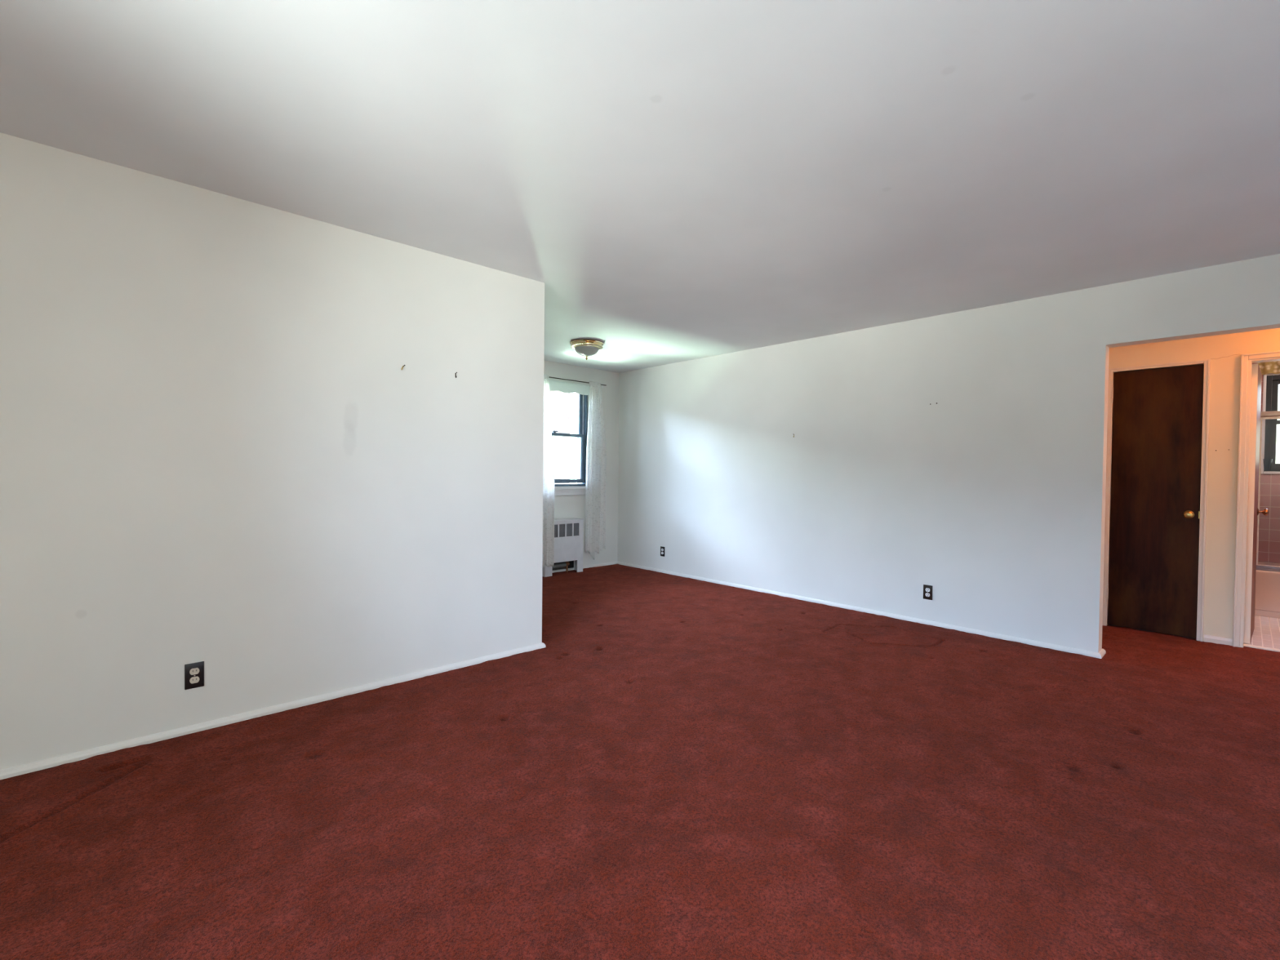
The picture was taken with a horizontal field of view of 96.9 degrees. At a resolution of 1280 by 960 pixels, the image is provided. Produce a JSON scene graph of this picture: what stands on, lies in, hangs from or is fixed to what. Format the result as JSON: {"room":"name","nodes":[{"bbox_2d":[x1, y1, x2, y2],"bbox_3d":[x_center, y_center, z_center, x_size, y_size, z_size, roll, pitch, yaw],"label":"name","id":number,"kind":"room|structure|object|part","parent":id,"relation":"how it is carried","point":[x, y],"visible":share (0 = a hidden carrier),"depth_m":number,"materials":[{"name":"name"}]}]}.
{"room":"empty living room","nodes":[
{"label":"empty living room","id":0,"kind":"room"},
{"bbox_2d":[0,132,544,769],"bbox_3d":[-2.103,-0.087,2.521,3.869,2.440,0.120,0,1,-43],"label":"wall","id":1,"kind":"structure","parent":0,"point":[217,448],"depth_m":2.63,"materials":[{"name":"paint"}]},
{"bbox_2d":[184,661,204,689],"bbox_3d":[-2.005,0.880,2.551,0.070,0.114,0.009,0,1,-43],"label":"wall outlet","id":2,"kind":"object","parent":1,"relation":"attached to","point":[193,672],"visible":1,"depth_m":2.55,"materials":[{"name":"black plastic"}]},
{"bbox_2d":[189,676,199,683],"bbox_3d":[-2.003,0.899,2.550,0.034,0.028,0.004,0,1,-43],"label":"receptacle","id":3,"kind":"object","parent":2,"relation":"attached to","point":[192,679],"depth_m":2.55,"materials":[{"name":"beige plastic"}]},
{"bbox_2d":[189,667,199,675],"bbox_3d":[-2.003,0.861,2.550,0.034,0.028,0.004,0,1,-43],"label":"receptacle","id":4,"kind":"object","parent":2,"relation":"attached to","point":[193,671],"depth_m":2.55,"materials":[{"name":"beige plastic"}]},
{"bbox_2d":[0,642,546,779],"bbox_3d":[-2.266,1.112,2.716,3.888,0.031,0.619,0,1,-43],"label":"baseboard","id":5,"kind":"structure","parent":1,"relation":"attached to","point":[6,773],"depth_m":2.65,"materials":[{"name":"paint"}]},
{"bbox_2d":[543,360,619,565],"bbox_3d":[-1.310,-0.144,6.440,2.881,2.440,0.220,0,1,-43],"label":"wall","id":6,"kind":"structure","parent":0,"point":[573,506],"depth_m":7.10,"materials":[{"name":"paint"}]},
{"bbox_2d":[549,379,589,395],"bbox_3d":[-0.956,-1.082,6.557,0.962,0.127,0.036,0,1,-43],"label":"roller shade","id":7,"kind":"object","parent":6,"relation":"attached to","point":[554,385],"visible":0.59,"depth_m":6.65,"materials":[{"name":"white fabric"}]},
{"bbox_2d":[551,394,587,486],"bbox_3d":[-1.017,-0.532,6.629,0.947,1.215,0.088,0,1,-43],"label":"window","id":8,"kind":"structure","parent":6,"relation":"in","point":[582,434],"depth_m":6.90,"materials":[{"name":"metal"}]},
{"bbox_3d":[-1.028,-0.812,6.639,0.867,0.604,0.028,0,1,-43],"label":"sash","id":9,"kind":"part","parent":8,"relation":"part of","materials":[{"name":"glass"}]},
{"bbox_3d":[-1.007,-0.258,6.620,0.887,0.588,0.030,0,1,-43],"label":"sash","id":10,"kind":"part","parent":8,"relation":"part of","materials":[{"name":"glass"}]},
{"bbox_2d":[554,486,586,495],"bbox_3d":[-0.989,0.130,6.574,1.009,0.102,0.057,0,1,-43],"label":"trim","id":11,"kind":"structure","parent":6,"relation":"attached to","point":[558,491],"depth_m":6.70,"materials":[{"name":"paint"}]},
{"bbox_2d":[548,376,606,388],"bbox_3d":[-0.901,-1.163,6.587,1.289,0.050,0.084,0,1,-43],"label":"curtain rod","id":12,"kind":"object","parent":6,"relation":"attached to","point":[602,385],"visible":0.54,"depth_m":6.67,"materials":[{"name":"paint"}]},
{"bbox_2d":[542,373,554,567],"bbox_3d":[-1.113,-0.111,6.225,0.362,2.139,0.174,0,1,-43],"label":"lace curtain","id":13,"kind":"object","parent":12,"relation":"hanging from","point":[548,462],"visible":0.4,"depth_m":6.28,"materials":[{"name":"white fabric"}]},
{"bbox_2d":[585,381,606,559],"bbox_3d":[-0.532,-0.112,6.870,0.292,2.148,0.072,0,1,-43],"label":"lace curtain","id":14,"kind":"object","parent":12,"relation":"hanging from","point":[596,453],"visible":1,"depth_m":6.86,"materials":[{"name":"white fabric"}]},
{"bbox_2d":[551,561,617,573],"bbox_3d":[-1.245,1.062,6.369,2.630,0.031,0.019,0,1,-43],"label":"baseboard","id":15,"kind":"structure","parent":6,"relation":"attached to","point":[611,562],"depth_m":6.96,"materials":[{"name":"paint"}]},
{"bbox_2d":[0,564,1279,959],"bbox_3d":[1.215,1.177,3.283,9.750,0.058,7.892,0,1,-43],"label":"floor","id":16,"kind":"structure","parent":0,"point":[685,768],"depth_m":2.01,"materials":[{"name":"red carpet"}]},
{"bbox_2d":[542,518,584,577],"bbox_3d":[-0.919,0.768,6.548,0.542,0.620,0.184,0,1,-43],"label":"radiator cover","id":17,"kind":"object","parent":16,"relation":"on","point":[568,532],"visible":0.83,"depth_m":6.53,"materials":[{"name":"white metal"}]},
{"bbox_3d":[-1.110,0.775,6.371,0.010,0.608,0.150,0,1,-43],"label":"panel","id":18,"kind":"part","parent":17,"relation":"part of","materials":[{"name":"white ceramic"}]},
{"bbox_2d":[554,524,557,537],"bbox_3d":[-0.966,0.577,6.400,0.092,0.155,0.003,0,1,-43],"label":"grille","id":19,"kind":"object","parent":17,"relation":"attached to","point":[555,526],"depth_m":6.41,"materials":[{"name":"grey metal"}]},
{"bbox_2d":[559,524,564,537],"bbox_3d":[-0.893,0.576,6.468,0.092,0.155,0.003,0,1,-43],"label":"grille","id":20,"kind":"object","parent":17,"relation":"attached to","point":[562,526],"depth_m":6.47,"materials":[{"name":"grey metal"}]},
{"bbox_3d":[-0.969,0.762,6.601,0.490,0.570,0.005,0,1,-43],"label":"plate","id":21,"kind":"part","parent":17,"relation":"part of","materials":[{"name":"grey metal"}]},
{"bbox_2d":[566,523,572,536],"bbox_3d":[-0.820,0.576,6.537,0.092,0.155,0.003,0,1,-43],"label":"grille","id":22,"kind":"object","parent":17,"relation":"attached to","point":[569,526],"depth_m":6.54,"materials":[{"name":"grey metal"}]},
{"bbox_3d":[-0.730,0.773,6.726,0.010,0.608,0.150,0,1,-43],"label":"panel","id":23,"kind":"part","parent":17,"relation":"part of","materials":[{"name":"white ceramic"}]},
{"bbox_2d":[573,523,578,535],"bbox_3d":[-0.747,0.576,6.604,0.090,0.155,0.003,0,1,-43],"label":"grille","id":24,"kind":"object","parent":17,"relation":"attached to","point":[575,525],"depth_m":6.61,"materials":[{"name":"grey metal"}]},
{"bbox_2d":[1254,560,1279,618],"bbox_3d":[5.987,0.982,4.730,0.794,0.393,1.994,0,1,-43],"label":"bathtub","id":25,"kind":"object","parent":16,"relation":"on","point":[1267,603],"visible":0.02,"depth_m":4.84,"materials":[{"name":"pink ceramic"}]},
{"bbox_2d":[1256,410,1279,571],"bbox_3d":[5.746,0.105,4.481,0.058,1.364,1.996,0,1,-43],"label":"door","id":26,"kind":"structure","parent":25,"relation":"on","point":[1276,414],"depth_m":4.88,"materials":[{"name":"clear glass"}]},
{"bbox_3d":[5.753,-0.554,4.470,0.058,0.046,1.996,0,1,-43],"label":"rail","id":27,"kind":"part","parent":26,"relation":"part of","materials":[{"name":"white wood"}]},
{"bbox_2d":[0,0,1279,373],"bbox_3d":[1.202,-1.359,3.284,10.190,0.150,8.212,0,1,-43],"label":"ceiling","id":28,"kind":"structure","parent":0,"point":[681,180],"depth_m":2.09,"materials":[{"name":"paint"}]},
{"bbox_2d":[569,338,604,359],"bbox_3d":[-0.520,-1.255,5.531,0.330,0.172,0.330,0,1,-43],"label":"ceiling light","id":29,"kind":"object","parent":28,"relation":"attached to","point":[586,348],"visible":1,"depth_m":5.44,"materials":[{"name":"white glass"}]},
{"bbox_3d":[-0.520,-1.249,5.531,0.236,0.080,0.236,0,1,-43],"label":"lamp shade","id":30,"kind":"part","parent":29,"relation":"part of","materials":[{"name":"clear glass"}]},
{"bbox_2d":[617,253,1279,653],"bbox_3d":[2.293,-0.074,4.598,0.131,2.440,7.392,0,1,-43],"label":"wall","id":31,"kind":"structure","parent":0,"point":[990,495],"depth_m":4.56,"materials":[{"name":"paint"}]},
{"bbox_2d":[660,546,664,556],"bbox_3d":[0.265,0.841,6.672,0.009,0.114,0.070,0,1,-43],"label":"wall outlet","id":32,"kind":"object","parent":31,"relation":"attached to","point":[662,548],"visible":1,"depth_m":6.67,"materials":[{"name":"black plastic"}]},
{"bbox_2d":[617,561,1106,658],"bbox_3d":[1.424,1.105,5.535,0.169,0.031,4.848,0,1,-43],"label":"baseboard","id":33,"kind":"structure","parent":31,"relation":"attached to","point":[1102,652],"depth_m":4.65,"materials":[{"name":"paint"}]},
{"bbox_2d":[923,584,933,599],"bbox_3d":[2.288,0.893,4.506,0.009,0.114,0.070,0,1,-43],"label":"wall outlet","id":34,"kind":"object","parent":31,"relation":"attached to","point":[927,589],"visible":1,"depth_m":4.50,"materials":[{"name":"brown plastic"}]},
{"bbox_2d":[1108,328,1279,641],"bbox_3d":[4.826,-0.027,3.413,0.100,2.440,3.200,0,1,-43],"label":"wall","id":35,"kind":"structure","parent":0,"point":[1225,372],"depth_m":4.06,"materials":[{"name":"paint"}]},
{"bbox_2d":[1102,359,1210,641],"bbox_3d":[3.912,0.138,4.316,0.123,2.060,0.571,0,1,-43],"label":"door","id":36,"kind":"structure","parent":35,"relation":"in","point":[1157,425],"depth_m":4.30,"materials":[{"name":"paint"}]},
{"bbox_3d":[4.022,0.256,4.157,0.067,0.060,0.060,0,1,-43],"label":"knob","id":37,"kind":"part","parent":36,"relation":"part of","materials":[{"name":"gold metal"}]},
{"bbox_2d":[1204,634,1232,645],"bbox_3d":[4.146,1.149,4.066,0.010,0.052,0.143,0,1,-43],"label":"baseboard","id":38,"kind":"structure","parent":35,"relation":"attached to","point":[1208,638],"depth_m":4.06,"materials":[{"name":"paint"}]},
{"bbox_2d":[1232,350,1279,647],"bbox_3d":[4.732,0.155,3.959,0.756,2.056,0.770,0,1,-43],"label":"door frame","id":39,"kind":"structure","parent":35,"relation":"in","point":[1247,510],"depth_m":3.99,"materials":[{"name":"paint"}]},
{"bbox_3d":[4.760,0.245,4.334,0.058,0.058,0.060,0,1,-43],"label":"knob","id":40,"kind":"part","parent":39,"relation":"part of","materials":[{"name":"brown metal"}]},
{"bbox_2d":[1243,643,1279,652],"bbox_3d":[4.517,1.179,3.786,0.060,0.010,0.680,0,1,-43],"label":"trim","id":41,"kind":"structure","parent":35,"relation":"attached to","point":[1244,644],"depth_m":3.95,"materials":[{"name":"paint"}]},
{"bbox_2d":[1251,363,1279,563],"bbox_3d":[6.370,-0.038,5.061,0.220,2.440,2.000,0,1,-43],"label":"wall","id":42,"kind":"structure","parent":0,"point":[1269,497],"depth_m":5.36,"materials":[{"name":"pink tile"}]},
{"bbox_2d":[1257,360,1279,374],"bbox_3d":[6.144,-1.057,5.055,0.027,0.148,0.900,0,1,-43],"label":"window valance","id":43,"kind":"object","parent":42,"relation":"attached to","point":[1267,367],"visible":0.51,"depth_m":5.31,"materials":[{"name":"beige fabric"}]},
{"bbox_2d":[1260,373,1279,474],"bbox_3d":[6.214,-0.526,5.132,0.128,0.950,0.788,0,1,-43],"label":"window","id":44,"kind":"structure","parent":42,"relation":"in","point":[1270,384],"depth_m":5.37,"materials":[{"name":"paint"}]},
{"bbox_2d":[1262,458,1272,471],"bbox_3d":[5.939,-0.141,5.369,0.070,0.118,0.070,0,1,-43],"label":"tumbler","id":45,"kind":"object","parent":44,"relation":"on","point":[1271,460],"visible":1,"depth_m":5.34,"materials":[{"name":"clear glass"}]},
{"bbox_3d":[6.220,-0.334,5.142,0.028,0.443,0.672,0,1,-43],"label":"sash","id":46,"kind":"part","parent":44,"relation":"part of","materials":[{"name":"brown metal"}]},
{"bbox_3d":[6.247,-0.730,5.157,0.025,0.418,0.672,0,1,-43],"label":"sash","id":47,"kind":"part","parent":44,"relation":"part of","materials":[{"name":"brown metal"}]},
{"label":"outside","id":48,"kind":"structure","parent":0,"visible":0},
{"bbox_2d":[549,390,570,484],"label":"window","id":49,"kind":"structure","parent":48,"point":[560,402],"depth_m":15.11,"materials":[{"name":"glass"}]}
]}

